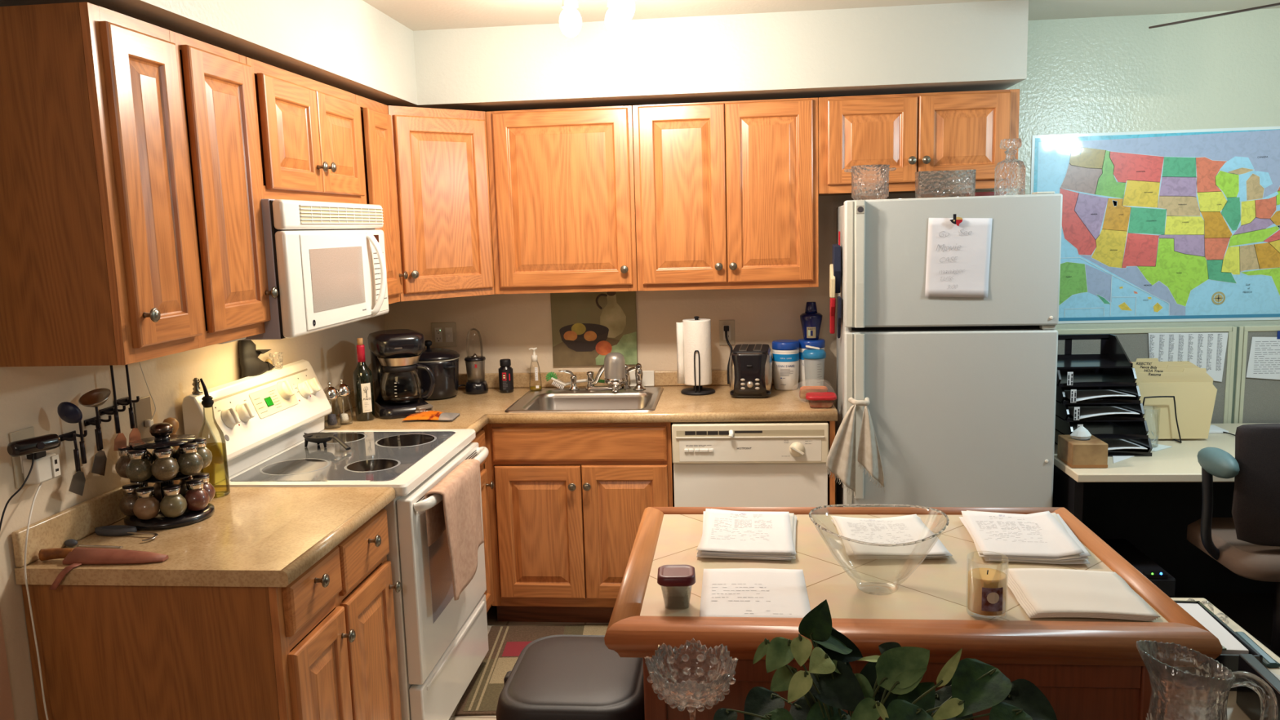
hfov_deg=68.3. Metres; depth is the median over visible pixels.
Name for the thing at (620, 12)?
track light
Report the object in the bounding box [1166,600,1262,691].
tray
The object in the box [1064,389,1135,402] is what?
paper
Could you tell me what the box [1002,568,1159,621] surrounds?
paper stack
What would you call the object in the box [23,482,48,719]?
charging cord
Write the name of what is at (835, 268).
oven mitts
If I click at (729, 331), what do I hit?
socket
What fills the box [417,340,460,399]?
slow cooker
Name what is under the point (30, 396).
wall
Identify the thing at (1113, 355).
file holder
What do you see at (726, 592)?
sheet
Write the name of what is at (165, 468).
spice jar
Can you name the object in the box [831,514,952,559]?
paper stack
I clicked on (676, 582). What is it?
cup
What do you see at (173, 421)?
wooden mill
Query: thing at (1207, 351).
list
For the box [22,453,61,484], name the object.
plug adapter
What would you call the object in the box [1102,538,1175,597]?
computer tower
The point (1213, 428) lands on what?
notepad
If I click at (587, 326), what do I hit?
painting
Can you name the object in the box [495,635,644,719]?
trash can
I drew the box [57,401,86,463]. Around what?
ladle
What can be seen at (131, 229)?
upper cabinet
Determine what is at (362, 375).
wine bottle
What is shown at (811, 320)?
bottle
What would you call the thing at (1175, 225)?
map
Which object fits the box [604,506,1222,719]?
kitchen island
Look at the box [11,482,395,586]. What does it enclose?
countertop
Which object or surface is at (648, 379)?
wall outlet
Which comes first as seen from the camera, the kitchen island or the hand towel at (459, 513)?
the kitchen island
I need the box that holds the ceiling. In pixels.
[362,0,1279,31]
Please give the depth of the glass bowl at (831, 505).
1.82 m
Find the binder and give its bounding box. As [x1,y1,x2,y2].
[1235,653,1279,719]
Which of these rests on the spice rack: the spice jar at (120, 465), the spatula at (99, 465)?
the spice jar at (120, 465)
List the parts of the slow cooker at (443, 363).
knob, lid, handle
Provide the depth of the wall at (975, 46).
3.68 m
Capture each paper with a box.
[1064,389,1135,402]
[1067,405,1139,419]
[1100,439,1147,450]
[1112,455,1134,463]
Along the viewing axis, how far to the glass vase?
3.49 m
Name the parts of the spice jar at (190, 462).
lid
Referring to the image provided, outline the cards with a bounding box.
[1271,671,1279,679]
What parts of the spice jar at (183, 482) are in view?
lid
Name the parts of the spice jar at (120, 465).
lid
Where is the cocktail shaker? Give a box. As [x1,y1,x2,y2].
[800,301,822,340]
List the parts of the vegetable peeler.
knob, blade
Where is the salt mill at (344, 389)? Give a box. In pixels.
[334,378,350,422]
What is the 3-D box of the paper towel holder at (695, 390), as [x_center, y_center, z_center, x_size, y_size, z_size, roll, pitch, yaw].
[0.249,-0.024,4.101,0.150,0.335,0.150,-1,8,6]
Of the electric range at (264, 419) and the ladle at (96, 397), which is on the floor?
the electric range at (264, 419)
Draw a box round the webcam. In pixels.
[0,433,60,530]
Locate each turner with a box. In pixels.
[110,364,126,450]
[124,364,140,445]
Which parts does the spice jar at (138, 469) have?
lid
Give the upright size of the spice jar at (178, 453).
0.080 m
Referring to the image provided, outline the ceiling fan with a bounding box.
[1148,2,1279,28]
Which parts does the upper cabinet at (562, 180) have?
knob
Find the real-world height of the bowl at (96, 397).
0.041 m
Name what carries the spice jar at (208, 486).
on the spice rack
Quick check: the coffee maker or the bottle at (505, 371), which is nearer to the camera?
the coffee maker
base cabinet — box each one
[21,507,401,719]
[471,428,494,613]
[482,422,674,622]
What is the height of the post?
1.150 m
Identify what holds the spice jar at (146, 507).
on the spice rack
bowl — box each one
[57,401,82,423]
[78,387,111,407]
[302,432,334,443]
[644,638,737,719]
[808,503,949,546]
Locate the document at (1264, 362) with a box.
[1246,330,1279,379]
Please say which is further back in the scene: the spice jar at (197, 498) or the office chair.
the office chair
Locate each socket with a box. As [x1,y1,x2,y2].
[20,455,26,473]
[434,327,442,342]
[723,324,730,340]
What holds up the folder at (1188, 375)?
in the stand
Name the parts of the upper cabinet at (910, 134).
door, knob, knob, door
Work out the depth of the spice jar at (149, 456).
2.48 m
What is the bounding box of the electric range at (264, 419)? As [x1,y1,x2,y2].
[182,359,488,719]
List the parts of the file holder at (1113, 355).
frame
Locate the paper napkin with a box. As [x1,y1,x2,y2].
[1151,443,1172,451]
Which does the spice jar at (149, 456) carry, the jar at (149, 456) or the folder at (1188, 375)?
the jar at (149, 456)
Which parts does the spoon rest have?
handle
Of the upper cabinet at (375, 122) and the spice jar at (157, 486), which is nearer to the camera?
the spice jar at (157, 486)
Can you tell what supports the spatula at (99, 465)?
hanging from the wall hook at (90, 421)
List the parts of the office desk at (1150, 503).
panel, modesty panel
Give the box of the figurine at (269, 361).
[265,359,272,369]
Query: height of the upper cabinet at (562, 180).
0.762 m
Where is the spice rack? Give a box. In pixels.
[124,422,214,530]
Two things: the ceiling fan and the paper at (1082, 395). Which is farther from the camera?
the paper at (1082, 395)
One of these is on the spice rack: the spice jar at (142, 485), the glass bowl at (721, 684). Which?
the spice jar at (142, 485)
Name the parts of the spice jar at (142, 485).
lid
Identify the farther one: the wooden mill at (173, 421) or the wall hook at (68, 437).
the wooden mill at (173, 421)
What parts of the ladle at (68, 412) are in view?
handle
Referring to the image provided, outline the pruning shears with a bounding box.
[94,524,158,541]
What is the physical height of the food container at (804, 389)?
0.096 m
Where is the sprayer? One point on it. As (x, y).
(638, 371)
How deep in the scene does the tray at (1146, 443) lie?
3.54 m
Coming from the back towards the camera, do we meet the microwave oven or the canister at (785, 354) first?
the canister at (785, 354)
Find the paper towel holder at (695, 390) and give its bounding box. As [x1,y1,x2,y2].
[680,315,715,395]
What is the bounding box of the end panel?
[826,421,835,506]
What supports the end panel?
on the floor
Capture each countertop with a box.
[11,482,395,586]
[323,369,837,432]
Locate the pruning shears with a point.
(115, 530)
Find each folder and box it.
[1131,358,1199,368]
[1133,361,1198,368]
[1134,364,1190,373]
[1135,368,1213,385]
[1137,382,1217,439]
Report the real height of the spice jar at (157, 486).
0.080 m
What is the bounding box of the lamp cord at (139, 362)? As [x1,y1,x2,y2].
[138,361,155,420]
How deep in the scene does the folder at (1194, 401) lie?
3.71 m
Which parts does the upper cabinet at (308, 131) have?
door, knob, knob, door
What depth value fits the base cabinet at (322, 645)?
2.16 m
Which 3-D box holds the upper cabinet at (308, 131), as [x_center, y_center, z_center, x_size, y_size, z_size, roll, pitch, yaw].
[-1.165,-0.696,3.011,0.356,0.386,0.760,-1,8,6]
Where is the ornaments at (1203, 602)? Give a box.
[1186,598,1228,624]
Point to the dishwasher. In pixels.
(764, 464)
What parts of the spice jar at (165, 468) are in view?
lid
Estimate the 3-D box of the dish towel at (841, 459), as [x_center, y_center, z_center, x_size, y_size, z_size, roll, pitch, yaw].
[0.781,0.322,3.431,0.210,0.362,0.098,-1,8,6]
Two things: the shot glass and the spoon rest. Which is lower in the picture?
the spoon rest
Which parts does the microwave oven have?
panel, door, door handle, control panel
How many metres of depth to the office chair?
3.05 m
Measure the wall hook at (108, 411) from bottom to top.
0.018 m
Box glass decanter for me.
[994,137,1026,195]
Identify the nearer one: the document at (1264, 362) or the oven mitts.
the oven mitts
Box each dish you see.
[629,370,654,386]
[964,191,1008,196]
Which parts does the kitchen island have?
corner post, rail, corner post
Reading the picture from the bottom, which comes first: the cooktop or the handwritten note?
the cooktop
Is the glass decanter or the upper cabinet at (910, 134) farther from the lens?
the upper cabinet at (910, 134)
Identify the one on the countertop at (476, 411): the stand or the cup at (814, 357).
the cup at (814, 357)
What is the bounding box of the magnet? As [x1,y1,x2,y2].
[949,213,962,226]
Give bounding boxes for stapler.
[1235,631,1279,667]
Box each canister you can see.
[772,339,799,391]
[798,338,825,386]
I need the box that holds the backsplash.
[11,482,155,567]
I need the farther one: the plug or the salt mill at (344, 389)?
the plug
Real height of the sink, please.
0.184 m
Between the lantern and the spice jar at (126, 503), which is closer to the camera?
the spice jar at (126, 503)
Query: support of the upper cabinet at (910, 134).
attached to the wall at (1106, 74)
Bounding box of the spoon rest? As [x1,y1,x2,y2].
[302,432,351,449]
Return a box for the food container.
[805,391,836,408]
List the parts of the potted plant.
stem, stem, stem, stem, stem, stem, stem, stem, stem, stem, stem, stem, stem, stem, stem, stem, stem, stem, stem, stem, stem, stem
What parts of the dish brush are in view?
handle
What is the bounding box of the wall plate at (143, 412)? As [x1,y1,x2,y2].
[133,395,153,439]
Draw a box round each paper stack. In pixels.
[696,508,796,559]
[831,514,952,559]
[959,510,1091,564]
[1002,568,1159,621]
[1177,603,1248,654]
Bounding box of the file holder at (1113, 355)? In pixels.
[1057,333,1133,368]
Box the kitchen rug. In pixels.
[454,623,608,715]
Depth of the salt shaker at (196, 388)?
2.78 m
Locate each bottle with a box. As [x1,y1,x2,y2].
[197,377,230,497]
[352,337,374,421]
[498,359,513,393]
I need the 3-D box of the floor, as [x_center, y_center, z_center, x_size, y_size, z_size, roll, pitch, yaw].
[1.103,1.524,1.062,5.600,0.100,6.950,-1,8,6]
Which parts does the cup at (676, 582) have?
lid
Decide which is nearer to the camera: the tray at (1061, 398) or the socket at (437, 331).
the tray at (1061, 398)
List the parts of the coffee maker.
water tank, carafe lid, clock panel, carafe handle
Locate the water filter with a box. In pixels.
[604,352,626,391]
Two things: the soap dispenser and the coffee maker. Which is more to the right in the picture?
the soap dispenser
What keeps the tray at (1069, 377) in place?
on the tray at (1061, 398)
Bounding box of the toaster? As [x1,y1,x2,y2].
[728,343,773,398]
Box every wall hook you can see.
[58,430,87,441]
[84,415,111,426]
[99,404,125,415]
[113,395,139,405]
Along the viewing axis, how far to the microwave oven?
2.85 m
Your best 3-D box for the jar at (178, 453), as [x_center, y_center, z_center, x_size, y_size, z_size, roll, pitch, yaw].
[-1.216,0.254,2.540,0.064,0.058,0.064,1,8,18]
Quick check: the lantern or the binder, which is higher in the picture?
the lantern
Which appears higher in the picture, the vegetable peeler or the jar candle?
the vegetable peeler
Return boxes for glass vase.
[915,168,976,197]
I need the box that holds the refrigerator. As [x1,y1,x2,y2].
[836,191,1062,506]
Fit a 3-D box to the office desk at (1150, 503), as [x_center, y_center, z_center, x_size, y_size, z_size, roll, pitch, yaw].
[2.467,0.694,3.663,1.785,0.740,0.825,-1,8,6]
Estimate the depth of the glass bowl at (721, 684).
1.50 m
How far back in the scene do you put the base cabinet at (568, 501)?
3.81 m
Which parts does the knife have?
handle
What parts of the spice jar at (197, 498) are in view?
lid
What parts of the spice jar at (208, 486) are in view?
lid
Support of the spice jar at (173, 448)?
on the spice rack
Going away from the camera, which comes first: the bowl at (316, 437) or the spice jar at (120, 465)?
the spice jar at (120, 465)
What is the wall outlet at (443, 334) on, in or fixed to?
attached to the wall at (1106, 74)
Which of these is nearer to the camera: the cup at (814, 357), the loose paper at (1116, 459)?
the loose paper at (1116, 459)
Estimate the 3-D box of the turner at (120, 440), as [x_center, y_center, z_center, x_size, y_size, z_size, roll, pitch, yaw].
[-1.351,0.110,2.421,0.013,0.259,0.052,-1,8,6]
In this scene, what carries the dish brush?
on the sink
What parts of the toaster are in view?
panel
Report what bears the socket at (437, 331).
attached to the wall outlet at (443, 334)
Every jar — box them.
[115,445,133,478]
[119,483,140,516]
[124,448,152,482]
[128,440,153,463]
[129,480,154,496]
[133,486,159,519]
[146,449,153,463]
[151,446,176,462]
[151,447,178,480]
[152,482,161,502]
[159,484,186,517]
[175,434,195,460]
[175,446,181,460]
[177,442,203,475]
[178,475,192,496]
[183,478,209,511]
[189,437,212,468]
[191,472,215,502]
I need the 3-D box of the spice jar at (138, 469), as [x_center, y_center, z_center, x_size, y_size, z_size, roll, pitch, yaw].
[-1.266,0.267,2.384,0.064,0.080,0.064,1,8,18]
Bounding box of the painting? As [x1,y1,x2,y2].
[550,291,637,366]
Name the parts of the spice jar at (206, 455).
lid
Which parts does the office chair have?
arm post, seat, backrest, leg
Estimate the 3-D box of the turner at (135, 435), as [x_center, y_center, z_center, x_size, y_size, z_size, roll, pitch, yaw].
[-1.345,0.102,2.480,0.013,0.259,0.052,-1,8,6]
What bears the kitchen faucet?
on the countertop at (476, 411)
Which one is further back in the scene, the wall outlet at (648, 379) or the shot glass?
the wall outlet at (648, 379)
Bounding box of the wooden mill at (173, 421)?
[162,417,180,484]
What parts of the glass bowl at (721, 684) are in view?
stem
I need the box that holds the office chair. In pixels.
[1186,422,1279,657]
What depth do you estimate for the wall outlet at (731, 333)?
4.26 m
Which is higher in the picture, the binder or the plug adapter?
the plug adapter
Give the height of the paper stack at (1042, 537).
0.025 m
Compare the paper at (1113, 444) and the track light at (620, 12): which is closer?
the track light at (620, 12)
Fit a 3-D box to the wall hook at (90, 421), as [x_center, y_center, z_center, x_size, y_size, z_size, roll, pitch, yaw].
[-1.375,0.154,2.399,0.039,0.018,0.060,-1,8,6]
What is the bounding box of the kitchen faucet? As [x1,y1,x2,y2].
[558,364,635,390]
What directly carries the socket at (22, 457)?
attached to the wall outlet at (28, 433)
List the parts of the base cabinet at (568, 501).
door, knob, drawer, knob, door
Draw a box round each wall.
[0,0,1028,111]
[0,314,385,719]
[384,8,1279,506]
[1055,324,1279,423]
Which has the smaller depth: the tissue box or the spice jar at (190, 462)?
the spice jar at (190, 462)
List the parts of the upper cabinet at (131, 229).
door, knob, frame, door, knob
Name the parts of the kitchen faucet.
lever handle, spout, plate, lever handle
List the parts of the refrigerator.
door handle, door handle, fresh food door, freezer door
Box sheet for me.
[699,568,810,617]
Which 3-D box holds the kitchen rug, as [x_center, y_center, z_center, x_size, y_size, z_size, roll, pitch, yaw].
[-0.262,1.153,3.575,0.730,0.011,0.720,-1,8,1]
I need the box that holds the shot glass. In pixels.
[268,351,283,368]
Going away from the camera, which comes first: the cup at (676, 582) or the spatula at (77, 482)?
the cup at (676, 582)
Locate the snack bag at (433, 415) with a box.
[402,410,460,421]
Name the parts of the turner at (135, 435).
handle, blade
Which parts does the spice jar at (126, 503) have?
lid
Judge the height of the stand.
0.204 m
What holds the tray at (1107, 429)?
on the tray at (1146, 443)
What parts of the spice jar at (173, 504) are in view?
lid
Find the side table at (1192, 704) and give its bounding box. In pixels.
[1166,597,1279,719]
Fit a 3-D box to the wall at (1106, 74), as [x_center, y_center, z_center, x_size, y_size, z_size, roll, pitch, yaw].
[1.386,-0.217,4.220,5.420,2.450,0.120,-1,8,6]
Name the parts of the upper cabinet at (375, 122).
door, knob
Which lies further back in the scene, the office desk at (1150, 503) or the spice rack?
the office desk at (1150, 503)
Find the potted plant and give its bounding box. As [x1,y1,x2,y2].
[713,599,1057,719]
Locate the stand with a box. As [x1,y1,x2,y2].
[1142,395,1182,443]
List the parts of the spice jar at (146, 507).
lid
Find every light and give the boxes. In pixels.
[216,337,246,344]
[559,0,635,37]
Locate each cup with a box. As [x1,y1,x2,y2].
[466,328,483,356]
[657,564,695,609]
[802,345,826,386]
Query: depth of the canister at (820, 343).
4.13 m
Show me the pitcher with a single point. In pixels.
(1159, 673)
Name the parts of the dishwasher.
control panel, door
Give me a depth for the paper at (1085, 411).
3.58 m
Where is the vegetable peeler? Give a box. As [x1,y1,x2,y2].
[64,538,123,548]
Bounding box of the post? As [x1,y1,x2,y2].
[1226,325,1244,423]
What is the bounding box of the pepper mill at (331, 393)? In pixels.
[323,382,338,426]
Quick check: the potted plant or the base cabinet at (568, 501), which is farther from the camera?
the base cabinet at (568, 501)
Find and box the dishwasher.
[671,421,828,506]
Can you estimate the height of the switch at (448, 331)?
0.068 m
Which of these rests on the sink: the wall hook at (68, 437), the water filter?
the water filter
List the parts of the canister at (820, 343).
lid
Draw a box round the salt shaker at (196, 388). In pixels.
[191,377,202,394]
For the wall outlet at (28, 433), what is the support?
attached to the wall at (30, 396)
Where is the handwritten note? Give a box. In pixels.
[924,217,992,297]
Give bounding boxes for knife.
[38,546,168,590]
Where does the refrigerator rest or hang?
on the floor
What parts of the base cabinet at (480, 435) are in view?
drawer, frame, door, knob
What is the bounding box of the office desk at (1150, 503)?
[1052,422,1277,593]
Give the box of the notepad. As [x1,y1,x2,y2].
[1208,425,1228,433]
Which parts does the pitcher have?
handle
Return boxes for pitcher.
[1136,640,1278,719]
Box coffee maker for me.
[367,328,435,419]
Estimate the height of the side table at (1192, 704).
0.720 m
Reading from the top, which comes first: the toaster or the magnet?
the magnet
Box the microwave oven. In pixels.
[240,199,388,340]
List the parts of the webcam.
cord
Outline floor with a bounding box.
[448,592,1274,719]
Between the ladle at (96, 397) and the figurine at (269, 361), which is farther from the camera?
the figurine at (269, 361)
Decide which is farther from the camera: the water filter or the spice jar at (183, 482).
the water filter
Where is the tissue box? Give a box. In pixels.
[1057,426,1108,467]
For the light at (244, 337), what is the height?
0.012 m
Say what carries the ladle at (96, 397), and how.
hanging from the wall at (30, 396)
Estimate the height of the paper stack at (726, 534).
0.021 m
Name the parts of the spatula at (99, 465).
handle, blade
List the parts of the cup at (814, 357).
lid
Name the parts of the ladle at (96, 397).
handle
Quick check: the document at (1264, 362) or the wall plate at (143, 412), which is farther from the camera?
the document at (1264, 362)
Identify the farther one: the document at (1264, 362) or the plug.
the plug
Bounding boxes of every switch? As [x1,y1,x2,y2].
[144,418,153,426]
[444,327,453,342]
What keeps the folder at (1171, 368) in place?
in the stand
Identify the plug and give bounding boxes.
[723,325,733,384]
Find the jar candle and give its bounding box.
[967,568,1006,616]
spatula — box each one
[68,439,85,496]
[90,418,106,475]
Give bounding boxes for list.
[1148,332,1228,382]
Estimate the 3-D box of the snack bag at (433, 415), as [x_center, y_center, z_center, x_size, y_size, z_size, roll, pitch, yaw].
[-0.820,0.217,3.714,0.200,0.027,0.150,-1,8,3]
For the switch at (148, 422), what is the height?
0.020 m
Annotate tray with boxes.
[1054,415,1148,439]
[1054,429,1152,456]
[1055,400,1144,422]
[1056,367,1137,386]
[1056,385,1140,404]
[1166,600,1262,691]
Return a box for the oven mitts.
[829,231,841,337]
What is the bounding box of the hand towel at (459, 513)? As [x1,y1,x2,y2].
[424,458,484,600]
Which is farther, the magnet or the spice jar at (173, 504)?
the magnet
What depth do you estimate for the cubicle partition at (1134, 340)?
4.02 m
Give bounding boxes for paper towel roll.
[675,318,711,386]
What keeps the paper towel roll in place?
on the paper towel holder at (695, 390)
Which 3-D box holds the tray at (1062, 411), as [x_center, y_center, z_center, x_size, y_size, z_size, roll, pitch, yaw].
[1.740,0.177,3.643,0.275,0.064,0.310,-1,8,6]
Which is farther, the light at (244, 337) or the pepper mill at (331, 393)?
the pepper mill at (331, 393)
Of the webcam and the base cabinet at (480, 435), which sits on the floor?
the base cabinet at (480, 435)
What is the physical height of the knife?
0.075 m
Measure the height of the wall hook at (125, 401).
0.018 m
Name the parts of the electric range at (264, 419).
knob, knob, display panel, knob, burner, knob, knob, burner, burner, burner, oven door, storage drawer, oven handle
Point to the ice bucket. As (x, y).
(855, 176)
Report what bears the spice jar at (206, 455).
on the spice rack
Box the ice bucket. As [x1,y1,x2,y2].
[844,164,896,199]
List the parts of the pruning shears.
handle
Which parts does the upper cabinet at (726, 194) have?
door, knob, knob, door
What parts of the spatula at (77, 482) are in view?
handle, blade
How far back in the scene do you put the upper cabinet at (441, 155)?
3.83 m
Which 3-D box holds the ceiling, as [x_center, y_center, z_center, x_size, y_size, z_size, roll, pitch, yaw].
[1.030,-1.000,0.707,5.600,0.100,6.950,-1,8,6]
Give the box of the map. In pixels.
[1030,126,1279,324]
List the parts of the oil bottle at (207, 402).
pour spout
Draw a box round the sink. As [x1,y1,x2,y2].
[504,386,663,413]
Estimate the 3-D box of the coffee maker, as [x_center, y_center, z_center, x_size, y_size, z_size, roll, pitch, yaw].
[-0.970,0.049,3.847,0.230,0.332,0.288,-5,9,-24]
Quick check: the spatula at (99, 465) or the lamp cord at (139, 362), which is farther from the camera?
the lamp cord at (139, 362)
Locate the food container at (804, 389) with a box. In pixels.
[799,386,827,399]
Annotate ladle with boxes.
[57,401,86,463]
[78,387,111,449]
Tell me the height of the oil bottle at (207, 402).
0.339 m
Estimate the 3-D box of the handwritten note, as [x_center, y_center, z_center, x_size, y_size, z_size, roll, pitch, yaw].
[1.130,-0.363,3.350,0.226,0.286,0.005,0,8,9]
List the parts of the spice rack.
knob, post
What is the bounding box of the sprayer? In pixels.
[632,363,645,390]
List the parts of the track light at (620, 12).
lamp arm, bulb, lamp arm, bulb, bulb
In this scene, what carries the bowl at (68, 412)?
on the ladle at (68, 412)
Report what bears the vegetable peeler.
on the countertop at (253, 536)
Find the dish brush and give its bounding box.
[545,371,621,389]
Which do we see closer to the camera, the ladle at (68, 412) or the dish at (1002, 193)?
the ladle at (68, 412)
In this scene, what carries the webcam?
attached to the wall at (30, 396)
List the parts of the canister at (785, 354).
lid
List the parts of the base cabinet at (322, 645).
drawer, door, knob, frame, knob, drawer, door, knob, knob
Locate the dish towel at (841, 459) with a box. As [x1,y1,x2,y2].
[826,396,884,497]
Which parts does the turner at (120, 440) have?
handle, blade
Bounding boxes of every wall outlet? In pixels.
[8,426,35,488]
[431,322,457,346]
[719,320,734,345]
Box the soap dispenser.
[528,347,542,390]
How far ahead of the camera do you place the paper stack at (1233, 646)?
1.93 m
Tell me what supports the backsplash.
attached to the wall at (30, 396)
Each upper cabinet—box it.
[0,1,278,367]
[245,56,364,204]
[355,94,408,304]
[387,105,494,301]
[485,105,637,293]
[632,97,818,291]
[817,88,1019,195]
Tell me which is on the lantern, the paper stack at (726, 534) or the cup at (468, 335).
the cup at (468, 335)
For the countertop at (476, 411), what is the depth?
3.77 m
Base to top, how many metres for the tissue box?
0.134 m
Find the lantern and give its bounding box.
[458,328,488,394]
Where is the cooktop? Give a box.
[212,428,475,496]
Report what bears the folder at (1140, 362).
in the stand
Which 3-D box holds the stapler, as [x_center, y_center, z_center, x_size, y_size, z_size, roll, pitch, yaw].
[1.282,0.603,1.968,0.028,0.028,0.130,-1,8,2]

